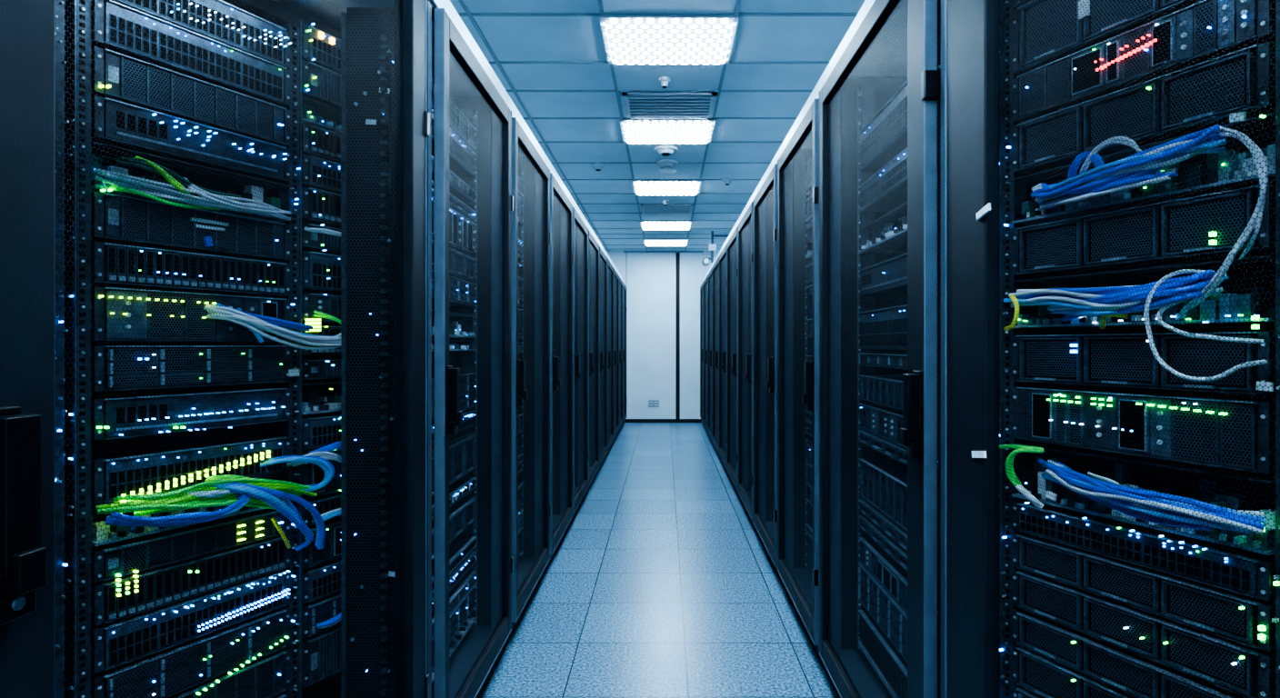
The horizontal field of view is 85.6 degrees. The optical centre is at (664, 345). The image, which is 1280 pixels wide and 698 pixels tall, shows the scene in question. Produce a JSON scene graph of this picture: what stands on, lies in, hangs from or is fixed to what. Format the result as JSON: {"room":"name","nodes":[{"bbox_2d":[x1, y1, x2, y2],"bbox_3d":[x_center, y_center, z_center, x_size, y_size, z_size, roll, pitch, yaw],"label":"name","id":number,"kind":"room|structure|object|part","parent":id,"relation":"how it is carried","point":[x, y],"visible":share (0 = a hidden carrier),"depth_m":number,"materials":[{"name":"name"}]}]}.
{"room":"server room","nodes":[
{"label":"server room","id":0,"kind":"room"},
{"bbox_2d":[450,0,865,250],"bbox_3d":[0.000,-1.508,4.615,4.100,0.080,12.430,0,0,0],"label":"ceiling","id":1,"kind":"structure","parent":0,"point":[511,38],"depth_m":3.94,"materials":[{"name":"tile"}]},
{"bbox_2d":[590,162,605,170],"bbox_3d":[-0.538,-1.442,5.600,0.120,0.049,0.120,0,0,0],"label":"smoke detector","id":2,"kind":"object","parent":1,"relation":"attached to","point":[597,166],"visible":1,"depth_m":5.57,"materials":[{"name":"white plastic"}]},
{"bbox_2d":[457,0,858,250],"bbox_3d":[0.020,-1.466,4.565,4.148,0.008,12.330,0,0,0],"label":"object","id":3,"kind":"structure","parent":1,"relation":"attached to","point":[467,13],"depth_m":3.98,"materials":[{"name":"metal"}]},
{"bbox_2d":[659,76,669,88],"bbox_3d":[0.000,-1.442,3.800,0.060,0.049,0.060,0,0,0],"label":"smoke detector","id":4,"kind":"object","parent":1,"relation":"attached to","point":[664,81],"visible":1,"depth_m":3.78,"materials":[{"name":"white plastic"}]},
{"bbox_2d":[661,200,669,205],"bbox_3d":[0.010,-1.442,7.000,0.080,0.049,0.080,0,0,0],"label":"smoke detector","id":5,"kind":"object","parent":1,"relation":"attached to","point":[665,202],"visible":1,"depth_m":6.97,"materials":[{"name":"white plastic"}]},
{"bbox_2d":[654,145,677,156],"bbox_3d":[0.010,-1.442,5.141,0.170,0.049,0.170,0,0,0],"label":"smoke detector","id":6,"kind":"object","parent":1,"relation":"attached to","point":[662,150],"visible":1,"depth_m":5.10,"materials":[{"name":"white plastic"}]},
{"bbox_2d":[643,239,688,246],"bbox_3d":[0.020,-1.456,9.780,0.620,0.023,0.570,0,0,0],"label":"ceiling light","id":7,"kind":"object","parent":1,"relation":"attached to","point":[647,242],"depth_m":9.67,"materials":[{"name":"white plastic"}]},
{"bbox_2d":[640,220,692,229],"bbox_3d":[0.020,-1.456,8.400,0.620,0.023,0.550,0,0,0],"label":"ceiling light","id":8,"kind":"object","parent":1,"relation":"attached to","point":[645,225],"depth_m":8.28,"materials":[{"name":"white plastic"}]},
{"bbox_2d":[656,159,677,175],"bbox_3d":[0.020,-1.417,5.523,0.170,0.099,0.170,0,0,0],"label":"smoke detector","id":9,"kind":"object","parent":1,"relation":"attached to","point":[666,165],"visible":1,"depth_m":5.48,"materials":[{"name":"white plastic"}]},
{"bbox_2d":[631,180,701,195],"bbox_3d":[0.020,-1.456,6.390,0.620,0.023,0.550,0,0,0],"label":"ceiling light","id":10,"kind":"object","parent":1,"relation":"attached to","point":[641,187],"depth_m":6.32,"materials":[{"name":"white plastic"}]},
{"bbox_2d":[640,204,693,213],"bbox_3d":[0.030,-1.460,7.400,0.550,0.015,0.460,0,0,0],"label":"ceiling vent","id":11,"kind":"object","parent":1,"relation":"in","point":[645,208],"depth_m":7.34,"materials":[{"name":"metal"}]},
{"bbox_2d":[620,119,715,143],"bbox_3d":[0.020,-1.456,4.720,0.620,0.023,0.510,0,0,0],"label":"ceiling light","id":12,"kind":"object","parent":1,"relation":"attached to","point":[634,131],"depth_m":4.66,"materials":[{"name":"white plastic"}]},
{"bbox_2d":[599,15,739,64],"bbox_3d":[0.020,-1.456,3.320,0.620,0.023,0.510,0,0,0],"label":"ceiling light","id":13,"kind":"object","parent":1,"relation":"attached to","point":[627,39],"depth_m":3.26,"materials":[{"name":"white plastic"}]},
{"bbox_2d":[621,91,717,119],"bbox_3d":[0.030,-1.460,4.220,0.550,0.015,0.440,0,0,0],"label":"ceiling vent","id":14,"kind":"object","parent":1,"relation":"in","point":[637,105],"depth_m":4.17,"materials":[{"name":"grey metal"}]},
{"bbox_2d":[701,230,729,266],"bbox_3d":[0.733,-1.246,8.850,0.495,0.443,0.200,0,0,0],"label":"security camera","id":15,"kind":"object","parent":1,"relation":"attached to","point":[705,262],"visible":0.94,"depth_m":8.88,"materials":[{"name":"white plastic"}]},
{"bbox_2d":[721,178,732,185],"bbox_3d":[0.554,-1.442,6.100,0.100,0.049,0.100,0,0,0],"label":"smoke detector","id":16,"kind":"object","parent":1,"relation":"attached to","point":[726,181],"visible":1,"depth_m":6.07,"materials":[{"name":"white plastic"}]},
{"bbox_2d":[480,422,837,697],"bbox_3d":[0.000,1.240,4.615,4.100,0.080,12.430,0,0,0],"label":"floor","id":17,"kind":"structure","parent":0,"point":[661,583],"depth_m":3.25,"materials":[{"name":"tile"}]},
{"bbox_2d":[0,0,429,697],"bbox_3d":[-1.147,0.100,1.190,1.190,2.200,1.260,0,0,0],"label":"tall cabinet","id":18,"kind":"object","parent":17,"relation":"on","point":[27,27],"visible":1,"depth_m":0.83,"materials":[{"name":"black metal"}]},
{"bbox_3d":[-0.573,0.150,0.605,0.042,0.190,0.042,0,0,0],"label":"door handle","id":19,"kind":"part","parent":18,"relation":"part of","materials":[{"name":"black plastic"}]},
{"bbox_3d":[-1.180,0.100,1.190,1.124,2.200,1.260,0,0,0],"label":"cabinet frame","id":20,"kind":"part","parent":18,"relation":"part of","materials":[{"name":"black metal"}]},
{"bbox_2d":[91,0,513,697],"bbox_3d":[-1.147,0.100,2.264,1.190,2.200,0.888,0,0,0],"label":"tall cabinet","id":21,"kind":"object","parent":17,"relation":"on","point":[464,655],"visible":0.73,"depth_m":1.98,"materials":[{"name":"black metal"}]},
{"bbox_2d":[55,0,340,697],"bbox_3d":[-1.246,0.100,1.879,0.358,2.080,0.945,0,0,26],"label":"equipment rack","id":22,"kind":"object","parent":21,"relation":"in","point":[291,93],"visible":0.56,"depth_m":1.69,"materials":[{"name":"black metal"}]},
{"bbox_2d":[94,155,291,219],"bbox_3d":[-1.112,-0.378,1.687,0.086,0.108,0.458,0,0,29],"label":"cable bundle","id":23,"kind":"object","parent":22,"relation":"in","point":[265,208],"visible":0.83,"depth_m":1.60,"materials":[{"name":"plastic"}]},
{"bbox_2d":[96,440,340,551],"bbox_3d":[-1.037,0.435,1.820,0.134,0.311,0.749,0,0,26],"label":"cable bundle","id":24,"kind":"object","parent":22,"relation":"in","point":[322,527],"visible":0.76,"depth_m":1.71,"materials":[{"name":"blue plastic"}]},
{"bbox_2d":[203,303,340,349],"bbox_3d":[-0.986,-0.049,1.927,0.104,0.122,0.540,0,0,30],"label":"cable bundle","id":25,"kind":"object","parent":22,"relation":"in","point":[323,339],"visible":0.65,"depth_m":1.81,"materials":[{"name":"blue plastic"}]},
{"bbox_2d":[304,227,340,237],"bbox_3d":[-0.923,-0.508,2.093,0.056,0.478,0.337,0,0,31],"label":"cable bundle","id":26,"kind":"object","parent":22,"relation":"in","point":[336,234],"visible":0.19,"depth_m":1.98,"materials":[{"name":"plastic"}]},
{"bbox_2d":[316,612,340,629],"bbox_3d":[-0.932,0.797,2.066,0.059,0.055,0.216,0,0,34],"label":"cable bundle","id":27,"kind":"object","parent":22,"relation":"in","point":[330,623],"visible":0.34,"depth_m":1.99,"materials":[{"name":"blue plastic"}]},
{"bbox_3d":[-0.573,0.150,1.880,0.042,0.190,0.042,0,0,0],"label":"door handle","id":28,"kind":"part","parent":21,"relation":"part of","materials":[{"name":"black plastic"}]},
{"bbox_3d":[-0.603,0.098,2.269,0.033,2.008,0.834,0,0,0],"label":"door frame","id":29,"kind":"part","parent":21,"relation":"part of","materials":[{"name":"black plastic"}]},
{"bbox_3d":[-0.608,0.092,2.264,0.001,1.884,0.728,0,0,0],"label":"door","id":30,"kind":"part","parent":21,"relation":"part of","materials":[{"name":"black metal"}]},
{"bbox_2d":[224,91,550,649],"bbox_3d":[-1.147,0.100,3.152,1.190,2.200,0.888,0,0,0],"label":"tall cabinet","id":31,"kind":"object","parent":17,"relation":"on","point":[527,575],"visible":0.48,"depth_m":3.01,"materials":[{"name":"black metal"}]},
{"bbox_3d":[-0.573,0.150,2.768,0.042,0.190,0.042,0,0,0],"label":"door handle","id":32,"kind":"part","parent":31,"relation":"part of","materials":[{"name":"black plastic"}]},
{"bbox_3d":[-0.608,0.092,3.152,0.001,1.884,0.728,0,0,0],"label":"door","id":33,"kind":"part","parent":31,"relation":"part of","materials":[{"name":"black metal"}]},
{"bbox_3d":[-0.603,0.098,3.157,0.033,2.008,0.834,0,0,0],"label":"door frame","id":34,"kind":"part","parent":31,"relation":"part of","materials":[{"name":"black plastic"}]},
{"bbox_2d":[518,154,573,575],"bbox_3d":[-1.147,0.100,4.040,1.190,2.200,0.888,0,0,0],"label":"tall cabinet","id":35,"kind":"object","parent":17,"relation":"on","point":[558,524],"visible":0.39,"depth_m":3.97,"materials":[{"name":"black metal"}]},
{"bbox_3d":[-0.573,0.150,3.656,0.042,0.190,0.042,0,0,0],"label":"door handle","id":36,"kind":"part","parent":35,"relation":"part of","materials":[{"name":"black plastic"}]},
{"bbox_3d":[-0.608,0.092,4.040,0.001,1.884,0.728,0,0,0],"label":"door","id":37,"kind":"part","parent":35,"relation":"part of","materials":[{"name":"black metal"}]},
{"bbox_3d":[-0.603,0.098,4.045,0.033,2.008,0.834,0,0,0],"label":"door frame","id":38,"kind":"part","parent":35,"relation":"part of","materials":[{"name":"black plastic"}]},
{"bbox_2d":[553,192,589,529],"bbox_3d":[-1.147,0.100,4.928,1.190,2.200,0.888,0,0,0],"label":"tall cabinet","id":39,"kind":"object","parent":17,"relation":"on","point":[580,361],"visible":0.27,"depth_m":4.94,"materials":[{"name":"black metal"}]},
{"bbox_3d":[-0.573,0.150,4.544,0.042,0.190,0.042,0,0,0],"label":"door handle","id":40,"kind":"part","parent":39,"relation":"part of","materials":[{"name":"black plastic"}]},
{"bbox_3d":[-0.608,0.092,4.928,0.001,1.884,0.728,0,0,0],"label":"door","id":41,"kind":"part","parent":39,"relation":"part of","materials":[{"name":"black metal"}]},
{"bbox_3d":[-0.603,0.098,4.933,0.033,2.008,0.834,0,0,0],"label":"door frame","id":42,"kind":"part","parent":39,"relation":"part of","materials":[{"name":"black plastic"}]},
{"bbox_2d":[574,219,599,499],"bbox_3d":[-1.147,0.100,5.816,1.190,2.200,0.888,0,0,0],"label":"tall cabinet","id":43,"kind":"object","parent":17,"relation":"on","point":[595,283],"visible":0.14,"depth_m":6.04,"materials":[{"name":"black metal"}]},
{"bbox_3d":[-0.573,0.150,5.432,0.042,0.190,0.042,0,0,0],"label":"door handle","id":44,"kind":"part","parent":43,"relation":"part of","materials":[{"name":"black plastic"}]},
{"bbox_3d":[-0.608,0.092,5.816,0.001,1.884,0.728,0,0,0],"label":"door","id":45,"kind":"part","parent":43,"relation":"part of","materials":[{"name":"black metal"}]},
{"bbox_3d":[-0.603,0.098,5.821,0.033,2.008,0.834,0,0,0],"label":"door frame","id":46,"kind":"part","parent":43,"relation":"part of","materials":[{"name":"black plastic"}]},
{"bbox_2d":[589,236,607,476],"bbox_3d":[-1.147,0.100,6.704,1.190,2.200,0.888,0,0,0],"label":"tall cabinet","id":47,"kind":"object","parent":17,"relation":"on","point":[603,259],"visible":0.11,"depth_m":7.05,"materials":[{"name":"black metal"}]},
{"bbox_3d":[-0.573,0.150,6.320,0.042,0.190,0.042,0,0,0],"label":"door handle","id":48,"kind":"part","parent":47,"relation":"part of","materials":[{"name":"black plastic"}]},
{"bbox_3d":[-0.608,0.092,6.704,0.001,1.884,0.728,0,0,0],"label":"door","id":49,"kind":"part","parent":47,"relation":"part of","materials":[{"name":"black metal"}]},
{"bbox_3d":[-0.603,0.098,6.709,0.033,2.008,0.834,0,0,0],"label":"door frame","id":50,"kind":"part","parent":47,"relation":"part of","materials":[{"name":"black plastic"}]},
{"bbox_2d":[603,250,613,460],"bbox_3d":[-1.147,0.100,7.592,1.190,2.200,0.888,0,0,0],"label":"tall cabinet","id":51,"kind":"object","parent":17,"relation":"on","point":[610,269],"visible":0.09,"depth_m":7.90,"materials":[{"name":"black metal"}]},
{"bbox_3d":[-0.608,0.092,7.592,0.001,1.884,0.728,0,0,0],"label":"door","id":52,"kind":"part","parent":51,"relation":"part of","materials":[{"name":"black metal"}]},
{"bbox_3d":[-0.573,0.150,7.208,0.042,0.190,0.042,0,0,0],"label":"door handle","id":53,"kind":"part","parent":51,"relation":"part of","materials":[{"name":"black plastic"}]},
{"bbox_3d":[-0.603,0.098,7.597,0.033,2.008,0.834,0,0,0],"label":"door frame","id":54,"kind":"part","parent":51,"relation":"part of","materials":[{"name":"black plastic"}]},
{"bbox_2d":[610,261,619,447],"bbox_3d":[-1.147,0.100,8.480,1.190,2.200,0.888,0,0,0],"label":"tall cabinet","id":55,"kind":"object","parent":17,"relation":"on","point":[615,275],"visible":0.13,"depth_m":8.80,"materials":[{"name":"black metal"}]},
{"bbox_3d":[-1.180,0.100,8.480,1.124,2.200,0.888,0,0,0],"label":"cabinet frame","id":56,"kind":"part","parent":55,"relation":"part of","materials":[{"name":"black metal"}]},
{"bbox_3d":[-0.573,0.150,8.096,0.042,0.190,0.042,0,0,0],"label":"door handle","id":57,"kind":"part","parent":55,"relation":"part of","materials":[{"name":"black plastic"}]},
{"bbox_3d":[-0.608,0.092,8.480,0.001,1.884,0.728,0,0,0],"label":"door","id":58,"kind":"part","parent":55,"relation":"part of","materials":[{"name":"black metal"}]},
{"bbox_3d":[-0.603,0.098,8.485,0.033,2.008,0.834,0,0,0],"label":"door frame","id":59,"kind":"part","parent":55,"relation":"part of","materials":[{"name":"black plastic"}]},
{"bbox_2d":[616,269,622,436],"bbox_3d":[-1.147,0.100,9.368,1.190,2.200,0.888,0,0,0],"label":"tall cabinet","id":60,"kind":"object","parent":17,"relation":"on","point":[617,272],"visible":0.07,"depth_m":9.73,"materials":[{"name":"black metal"}]},
{"bbox_3d":[-0.608,0.092,9.368,0.001,1.884,0.728,0,0,0],"label":"door","id":61,"kind":"part","parent":60,"relation":"part of","materials":[{"name":"black metal"}]},
{"bbox_3d":[-0.573,0.150,8.984,0.042,0.190,0.042,0,0,0],"label":"door handle","id":62,"kind":"part","parent":60,"relation":"part of","materials":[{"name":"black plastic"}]},
{"bbox_3d":[-0.603,0.098,9.373,0.033,2.008,0.834,0,0,0],"label":"door frame","id":63,"kind":"part","parent":60,"relation":"part of","materials":[{"name":"black plastic"}]},
{"bbox_2d":[620,276,626,429],"bbox_3d":[-1.147,0.100,10.256,1.190,2.200,0.888,0,0,0],"label":"tall cabinet","id":64,"kind":"object","parent":17,"relation":"on","point":[624,285],"visible":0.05,"depth_m":10.62,"materials":[{"name":"black metal"}]},
{"bbox_3d":[-0.608,0.092,10.256,0.001,1.884,0.728,0,0,0],"label":"door","id":65,"kind":"part","parent":64,"relation":"part of","materials":[{"name":"black metal"}]},
{"bbox_3d":[-0.603,0.098,10.261,0.033,2.008,0.834,0,0,0],"label":"door frame","id":66,"kind":"part","parent":64,"relation":"part of","materials":[{"name":"black plastic"}]},
{"bbox_3d":[-0.573,0.150,9.872,0.042,0.190,0.042,0,0,0],"label":"door handle","id":67,"kind":"part","parent":64,"relation":"part of","materials":[{"name":"black plastic"}]},
{"bbox_2d":[700,276,706,429],"bbox_3d":[1.107,0.100,10.244,1.190,2.200,0.911,0,0,0],"label":"tall cabinet","id":68,"kind":"object","parent":17,"relation":"on","point":[702,285],"visible":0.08,"depth_m":10.62,"materials":[{"name":"black metal"}]},
{"bbox_3d":[0.533,0.150,9.849,0.042,0.190,0.042,0,0,0],"label":"door handle","id":69,"kind":"part","parent":68,"relation":"part of","materials":[{"name":"black plastic"}]},
{"bbox_3d":[0.562,0.098,10.239,0.033,2.008,0.857,0,0,0],"label":"door frame","id":70,"kind":"part","parent":68,"relation":"part of","materials":[{"name":"black plastic"}]},
{"bbox_3d":[0.568,0.092,10.244,0.001,1.884,0.751,0,0,0],"label":"door","id":71,"kind":"part","parent":68,"relation":"part of","materials":[{"name":"black metal"}]},
{"bbox_2d":[703,270,709,437],"bbox_3d":[1.107,0.100,9.333,1.190,2.200,0.911,0,0,0],"label":"tall cabinet","id":72,"kind":"object","parent":17,"relation":"on","point":[707,273],"visible":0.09,"depth_m":9.71,"materials":[{"name":"black metal"}]},
{"bbox_3d":[0.533,0.150,8.938,0.042,0.190,0.042,0,0,0],"label":"door handle","id":73,"kind":"part","parent":72,"relation":"part of","materials":[{"name":"black plastic"}]},
{"bbox_3d":[0.562,0.098,9.328,0.033,2.008,0.857,0,0,0],"label":"door frame","id":74,"kind":"part","parent":72,"relation":"part of","materials":[{"name":"black plastic"}]},
{"bbox_3d":[0.568,0.092,9.333,0.001,1.884,0.751,0,0,0],"label":"door","id":75,"kind":"part","parent":72,"relation":"part of","materials":[{"name":"black metal"}]},
{"bbox_2d":[707,260,715,448],"bbox_3d":[1.107,0.100,8.422,1.190,2.200,0.911,0,0,0],"label":"tall cabinet","id":76,"kind":"object","parent":17,"relation":"on","point":[710,275],"visible":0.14,"depth_m":8.79,"materials":[{"name":"black metal"}]},
{"bbox_3d":[0.533,0.150,8.027,0.042,0.190,0.042,0,0,0],"label":"door handle","id":77,"kind":"part","parent":76,"relation":"part of","materials":[{"name":"black plastic"}]},
{"bbox_3d":[0.562,0.098,8.417,0.033,2.008,0.857,0,0,0],"label":"door frame","id":78,"kind":"part","parent":76,"relation":"part of","materials":[{"name":"black plastic"}]},
{"bbox_3d":[0.568,0.092,8.422,0.001,1.884,0.751,0,0,0],"label":"door","id":79,"kind":"part","parent":76,"relation":"part of","materials":[{"name":"black metal"}]},
{"bbox_2d":[712,249,721,460],"bbox_3d":[1.107,0.100,7.511,1.190,2.200,0.911,0,0,0],"label":"tall cabinet","id":80,"kind":"object","parent":17,"relation":"on","point":[715,265],"visible":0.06,"depth_m":7.88,"materials":[{"name":"black metal"}]},
{"bbox_3d":[0.562,0.098,7.506,0.033,2.008,0.857,0,0,0],"label":"door frame","id":81,"kind":"part","parent":80,"relation":"part of","materials":[{"name":"black plastic"}]},
{"bbox_3d":[0.568,0.092,7.511,0.001,1.884,0.751,0,0,0],"label":"door","id":82,"kind":"part","parent":80,"relation":"part of","materials":[{"name":"black metal"}]},
{"bbox_3d":[0.533,0.150,7.116,0.042,0.190,0.042,0,0,0],"label":"door handle","id":83,"kind":"part","parent":80,"relation":"part of","materials":[{"name":"black plastic"}]},
{"bbox_2d":[718,233,736,479],"bbox_3d":[1.107,0.100,6.600,1.190,2.200,0.911,0,0,0],"label":"tall cabinet","id":84,"kind":"object","parent":17,"relation":"on","point":[722,258],"visible":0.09,"depth_m":6.96,"materials":[{"name":"black metal"}]},
{"bbox_3d":[0.562,0.098,6.595,0.033,2.008,0.857,0,0,0],"label":"door frame","id":85,"kind":"part","parent":84,"relation":"part of","materials":[{"name":"black plastic"}]},
{"bbox_3d":[0.568,0.092,6.600,0.001,1.884,0.751,0,0,0],"label":"door","id":86,"kind":"part","parent":84,"relation":"part of","materials":[{"name":"black metal"}]},
{"bbox_3d":[0.533,0.150,6.204,0.042,0.190,0.042,0,0,0],"label":"door handle","id":87,"kind":"part","parent":84,"relation":"part of","materials":[{"name":"black plastic"}]},
{"bbox_2d":[726,215,750,501],"bbox_3d":[1.107,0.100,5.689,1.190,2.200,0.911,0,0,0],"label":"tall cabinet","id":88,"kind":"object","parent":17,"relation":"on","point":[731,245],"visible":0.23,"depth_m":5.95,"materials":[{"name":"black metal"}]},
{"bbox_3d":[0.562,0.098,5.684,0.033,2.008,0.857,0,0,0],"label":"door frame","id":89,"kind":"part","parent":88,"relation":"part of","materials":[{"name":"black plastic"}]},
{"bbox_3d":[0.568,0.092,5.689,0.001,1.884,0.751,0,0,0],"label":"door","id":90,"kind":"part","parent":88,"relation":"part of","materials":[{"name":"black metal"}]},
{"bbox_3d":[0.533,0.150,5.293,0.042,0.190,0.042,0,0,0],"label":"door handle","id":91,"kind":"part","parent":88,"relation":"part of","materials":[{"name":"black plastic"}]},
{"bbox_2d":[737,187,773,535],"bbox_3d":[1.107,0.100,4.778,1.190,2.200,0.911,0,0,0],"label":"tall cabinet","id":92,"kind":"object","parent":17,"relation":"on","point":[745,361],"visible":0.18,"depth_m":4.88,"materials":[{"name":"black metal"}]},
{"bbox_3d":[0.562,0.098,4.772,0.033,2.008,0.857,0,0,0],"label":"door frame","id":93,"kind":"part","parent":92,"relation":"part of","materials":[{"name":"black plastic"}]},
{"bbox_3d":[0.568,0.092,4.778,0.001,1.884,0.751,0,0,0],"label":"door","id":94,"kind":"part","parent":92,"relation":"part of","materials":[{"name":"black metal"}]},
{"bbox_3d":[0.533,0.150,4.382,0.042,0.190,0.042,0,0,0],"label":"door handle","id":95,"kind":"part","parent":92,"relation":"part of","materials":[{"name":"black plastic"}]},
{"bbox_2d":[752,144,812,587],"bbox_3d":[1.107,0.100,3.867,1.190,2.200,0.911,0,0,0],"label":"tall cabinet","id":96,"kind":"object","parent":17,"relation":"on","point":[767,531],"visible":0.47,"depth_m":3.80,"materials":[{"name":"black metal"}]},
{"bbox_3d":[0.562,0.098,3.861,0.033,2.008,0.857,0,0,0],"label":"door frame","id":97,"kind":"part","parent":96,"relation":"part of","materials":[{"name":"black plastic"}]},
{"bbox_3d":[0.568,0.092,3.867,0.001,1.884,0.751,0,0,0],"label":"door","id":98,"kind":"part","parent":96,"relation":"part of","materials":[{"name":"black metal"}]},
{"bbox_3d":[0.533,0.150,3.471,0.042,0.190,0.042,0,0,0],"label":"door handle","id":99,"kind":"part","parent":96,"relation":"part of","materials":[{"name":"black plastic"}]},
{"bbox_2d":[777,71,1129,676],"bbox_3d":[1.107,0.100,2.956,1.190,2.200,0.911,0,0,0],"label":"tall cabinet","id":100,"kind":"object","parent":17,"relation":"on","point":[800,585],"visible":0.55,"depth_m":2.74,"materials":[{"name":"black metal"}]},
{"bbox_3d":[0.568,0.092,2.956,0.001,1.884,0.751,0,0,0],"label":"door","id":101,"kind":"part","parent":100,"relation":"part of","materials":[{"name":"black metal"}]},
{"bbox_3d":[0.562,0.098,2.950,0.033,2.008,0.857,0,0,0],"label":"door frame","id":102,"kind":"part","parent":100,"relation":"part of","materials":[{"name":"black plastic"}]},
{"bbox_3d":[0.533,0.150,2.560,0.042,0.190,0.042,0,0,0],"label":"door handle","id":103,"kind":"part","parent":100,"relation":"part of","materials":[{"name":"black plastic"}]},
{"bbox_2d":[818,0,1275,697],"bbox_3d":[1.107,0.100,1.965,1.190,2.200,1.070,0,0,0],"label":"tall cabinet","id":104,"kind":"object","parent":17,"relation":"on","point":[900,652],"visible":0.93,"depth_m":1.92,"materials":[{"name":"black metal"}]},
{"bbox_3d":[0.568,0.092,1.995,0.001,1.884,0.850,0,0,0],"label":"door","id":105,"kind":"part","parent":104,"relation":"part of","materials":[{"name":"black metal"}]},
{"bbox_3d":[0.562,0.098,1.960,0.033,2.008,1.016,0,0,0],"label":"door frame","id":106,"kind":"part","parent":104,"relation":"part of","materials":[{"name":"black plastic"}]},
{"bbox_3d":[0.533,0.150,1.490,0.042,0.190,0.042,0,0,0],"label":"door handle","id":107,"kind":"part","parent":104,"relation":"part of","materials":[{"name":"black plastic"}]},
{"bbox_2d":[999,0,1279,697],"bbox_3d":[1.130,-0.027,1.578,0.358,2.335,0.720,0,0,-24],"label":"equipment rack","id":108,"kind":"object","parent":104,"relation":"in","point":[1005,194],"visible":0.64,"depth_m":1.47,"materials":[{"name":"black metal"}]},
{"bbox_2d":[999,444,1267,534],"bbox_3d":[0.951,0.315,1.491,0.102,0.148,0.582,0,0,-20],"label":"cable bundle","id":109,"kind":"object","parent":108,"relation":"in","point":[1014,477],"visible":0.82,"depth_m":1.38,"materials":[{"name":"blue plastic"}]},
{"bbox_2d":[1003,269,1267,381],"bbox_3d":[0.947,-0.040,1.484,0.103,0.213,0.567,0,0,-24],"label":"cable bundle","id":110,"kind":"object","parent":108,"relation":"in","point":[1177,297],"visible":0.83,"depth_m":1.40,"materials":[{"name":"blue plastic"}]},
{"bbox_2d":[1030,123,1268,314],"bbox_3d":[0.969,-0.249,1.438,0.098,0.377,0.516,0,0,-20],"label":"cable bundle","id":111,"kind":"object","parent":108,"relation":"in","point":[1265,169],"visible":0.77,"depth_m":1.37,"materials":[{"name":"blue plastic"}]},
{"bbox_2d":[944,0,1279,697],"bbox_3d":[1.107,0.100,0.865,1.190,2.200,1.130,0,0,0],"label":"tall cabinet","id":112,"kind":"object","parent":17,"relation":"on","point":[972,27],"visible":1,"depth_m":1.19,"materials":[{"name":"black metal"}]},
{"bbox_3d":[0.562,0.098,0.840,0.033,2.008,1.036,0,0,0],"label":"door frame","id":113,"kind":"part","parent":112,"relation":"part of","materials":[{"name":"black plastic"}]},
{"bbox_2d":[606,250,719,422],"bbox_3d":[0.000,-0.134,10.780,4.100,2.668,0.100,0,0,0],"label":"wall","id":114,"kind":"structure","parent":0,"point":[651,276],"depth_m":10.73,"materials":[{"name":"paint"}]},
{"bbox_2d":[648,400,659,407],"bbox_3d":[-0.169,0.904,10.722,0.160,0.100,0.017,0,0,0],"label":"wall outlet","id":115,"kind":"object","parent":114,"relation":"attached to","point":[651,403],"visible":1,"depth_m":10.72,"materials":[{"name":"white plastic"}]},
{"bbox_2d":[624,419,701,422],"bbox_3d":[-0.020,1.173,10.720,1.200,0.055,0.020,0,0,0],"label":"baseboard","id":116,"kind":"structure","parent":114,"relation":"attached to","point":[625,420],"depth_m":10.71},
{"bbox_2d":[623,250,703,419],"bbox_3d":[-0.015,-0.159,10.715,1.230,2.618,0.030,0,0,0],"label":"trim","id":117,"kind":"structure","parent":114,"relation":"attached to","point":[677,253],"depth_m":10.72,"materials":[{"name":"metal"}]}
]}

